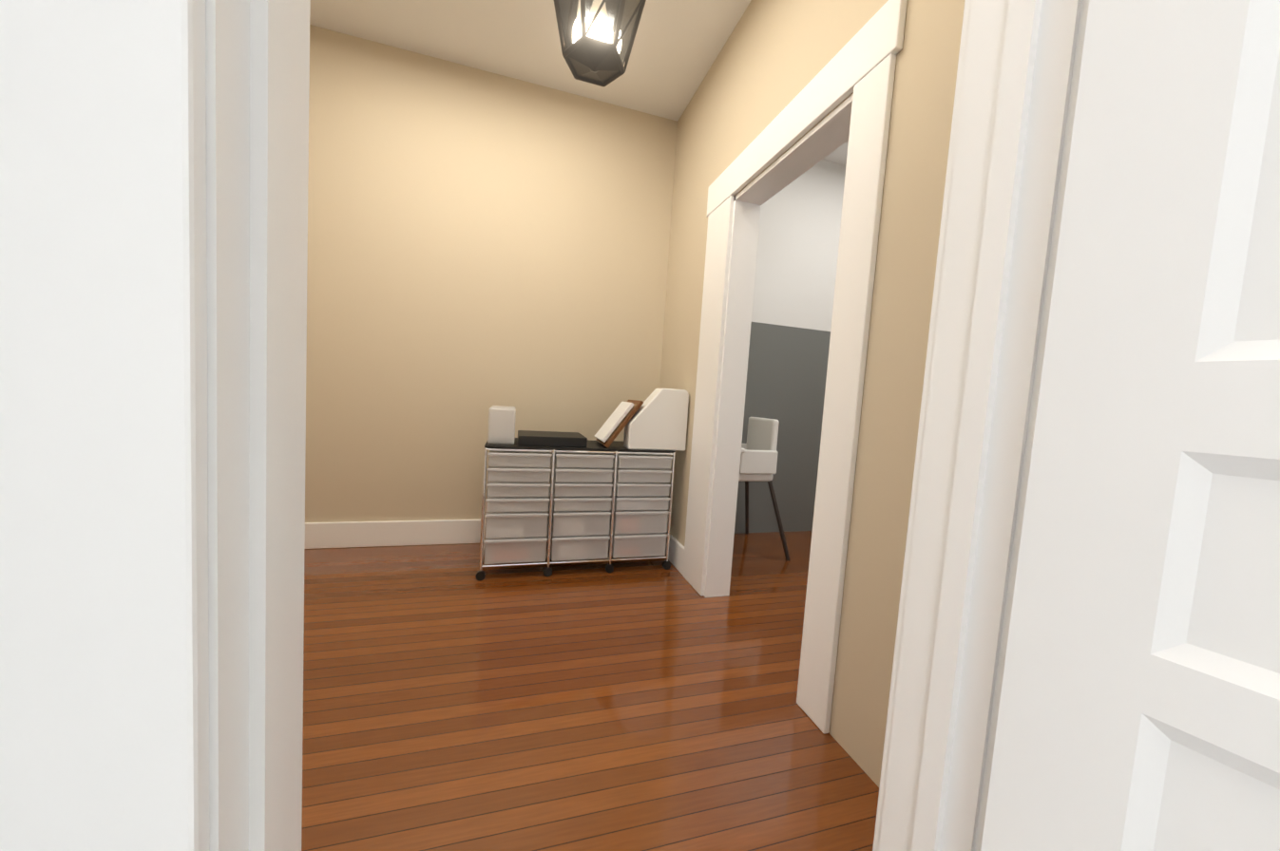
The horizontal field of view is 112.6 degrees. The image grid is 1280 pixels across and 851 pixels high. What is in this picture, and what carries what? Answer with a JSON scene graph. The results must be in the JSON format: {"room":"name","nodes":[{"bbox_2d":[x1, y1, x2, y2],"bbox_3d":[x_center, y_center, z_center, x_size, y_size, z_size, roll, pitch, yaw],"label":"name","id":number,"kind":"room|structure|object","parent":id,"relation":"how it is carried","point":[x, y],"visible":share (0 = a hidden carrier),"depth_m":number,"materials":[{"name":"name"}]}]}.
{"room":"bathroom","nodes":[
{"label":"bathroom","id":0,"kind":"room"},
{"bbox_2d":[305,24,846,534],"bbox_3d":[-0.137,-0.674,3.096,5.600,3.000,0.140,3,4,-17],"label":"wall","id":1,"kind":"structure","parent":0,"point":[481,242],"depth_m":2.76,"materials":[{"name":"beige paint"}]},
{"bbox_2d":[304,519,684,574],"bbox_3d":[-1.306,0.722,2.435,3.100,0.160,0.700,3,4,-17],"label":"baseboard","id":2,"kind":"structure","parent":1,"relation":"attached to","point":[354,534],"depth_m":2.69,"materials":[{"name":"white wood"}]},
{"bbox_2d":[309,0,848,165],"bbox_3d":[0.305,-2.116,1.824,5.880,0.100,2.580,3,4,-17],"label":"ceiling","id":3,"kind":"structure","parent":0,"point":[678,47],"depth_m":2.39,"materials":[{"name":"white paint"}]},
{"bbox_2d":[554,0,646,86],"bbox_3d":[-0.138,-1.665,1.492,0.380,0.810,0.329,3,4,-17],"label":"pendant lantern","id":4,"kind":"object","parent":3,"relation":"hanging from","point":[597,38],"visible":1,"depth_m":1.46,"materials":[{"name":"black metal"}]},
{"bbox_2d":[301,531,878,850],"bbox_3d":[0.128,0.957,1.967,5.600,0.060,2.720,3,4,-17],"label":"floor","id":5,"kind":"structure","parent":0,"point":[451,702],"depth_m":1.40,"materials":[{"name":"brown wood"}]},
{"bbox_2d":[475,438,675,580],"bbox_3d":[-0.386,0.478,2.639,1.124,0.734,0.449,3,4,-17],"label":"cart","id":6,"kind":"object","parent":5,"relation":"on","point":[593,501],"visible":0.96,"depth_m":2.42,"materials":[{"name":"silver metal"}]},
{"bbox_2d":[487,405,515,444],"bbox_3d":[-0.800,-0.007,2.481,0.141,0.200,0.315,3,4,-17],"label":"bin","id":7,"kind":"object","parent":6,"relation":"on","point":[501,430],"visible":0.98,"depth_m":2.33,"materials":[{"name":"white plastic"}]},
{"bbox_2d":[517,430,587,447],"bbox_3d":[-0.533,0.078,2.556,0.380,0.055,0.335,3,4,-17],"label":"box","id":8,"kind":"object","parent":6,"relation":"on","point":[530,438],"visible":0.98,"depth_m":2.42,"materials":[{"name":"black"}]},
{"bbox_2d":[594,400,643,447],"bbox_3d":[-0.142,-0.030,2.633,0.050,0.340,0.300,40,-7,-16],"label":"frames","id":9,"kind":"object","parent":6,"relation":"on","point":[615,424],"visible":1,"depth_m":2.53,"materials":[{"name":"white paper"}]},
{"bbox_2d":[623,388,688,451],"bbox_3d":[0.098,-0.042,2.592,0.360,0.370,0.130,3,4,-17],"label":"file holder","id":10,"kind":"object","parent":6,"relation":"on","point":[658,421],"visible":0.9,"depth_m":2.54,"materials":[{"name":"white plastic"}]},
{"bbox_2d":[738,417,790,561],"bbox_3d":[0.665,0.412,3.039,0.654,0.954,0.567,3,4,-17],"label":"highchair","id":11,"kind":"object","parent":5,"relation":"on","point":[758,458],"visible":0.5,"depth_m":2.91,"materials":[{"name":"white plastic"}]},
{"bbox_2d":[659,0,965,787],"bbox_3d":[0.580,-0.551,1.968,0.140,3.000,2.440,3,4,-17],"label":"wall","id":12,"kind":"structure","parent":0,"point":[921,118],"depth_m":1.27,"materials":[{"name":"beige paint"}]},
{"bbox_2d":[682,0,907,733],"bbox_3d":[0.570,-0.171,1.904,0.167,2.250,1.260,3,4,-17],"label":"trim","id":13,"kind":"structure","parent":12,"relation":"attached to","point":[860,65],"depth_m":1.48,"materials":[{"name":"white wood"}]},
{"bbox_3d":[0.194,-1.844,0.393,0.915,1.460,0.140,3,4,-17],"label":"wall","id":14,"kind":"structure","parent":0,"visible":0},
{"bbox_2d":[0,0,1088,850],"bbox_3d":[0.090,-0.143,0.492,1.255,2.325,0.220,3,4,-17],"label":"door frame","id":15,"kind":"structure","parent":14,"relation":"attached to","point":[103,462],"depth_m":0.32,"materials":[{"name":"white wood"}]},
{"bbox_2d":[980,0,1279,850],"bbox_3d":[0.716,0.027,0.170,0.141,2.095,0.874,1,5,-32],"label":"bathroom door","id":16,"kind":"structure","parent":14,"relation":"in","point":[1140,701],"depth_m":0.45,"materials":[{"name":"white painted wood"}]}
]}

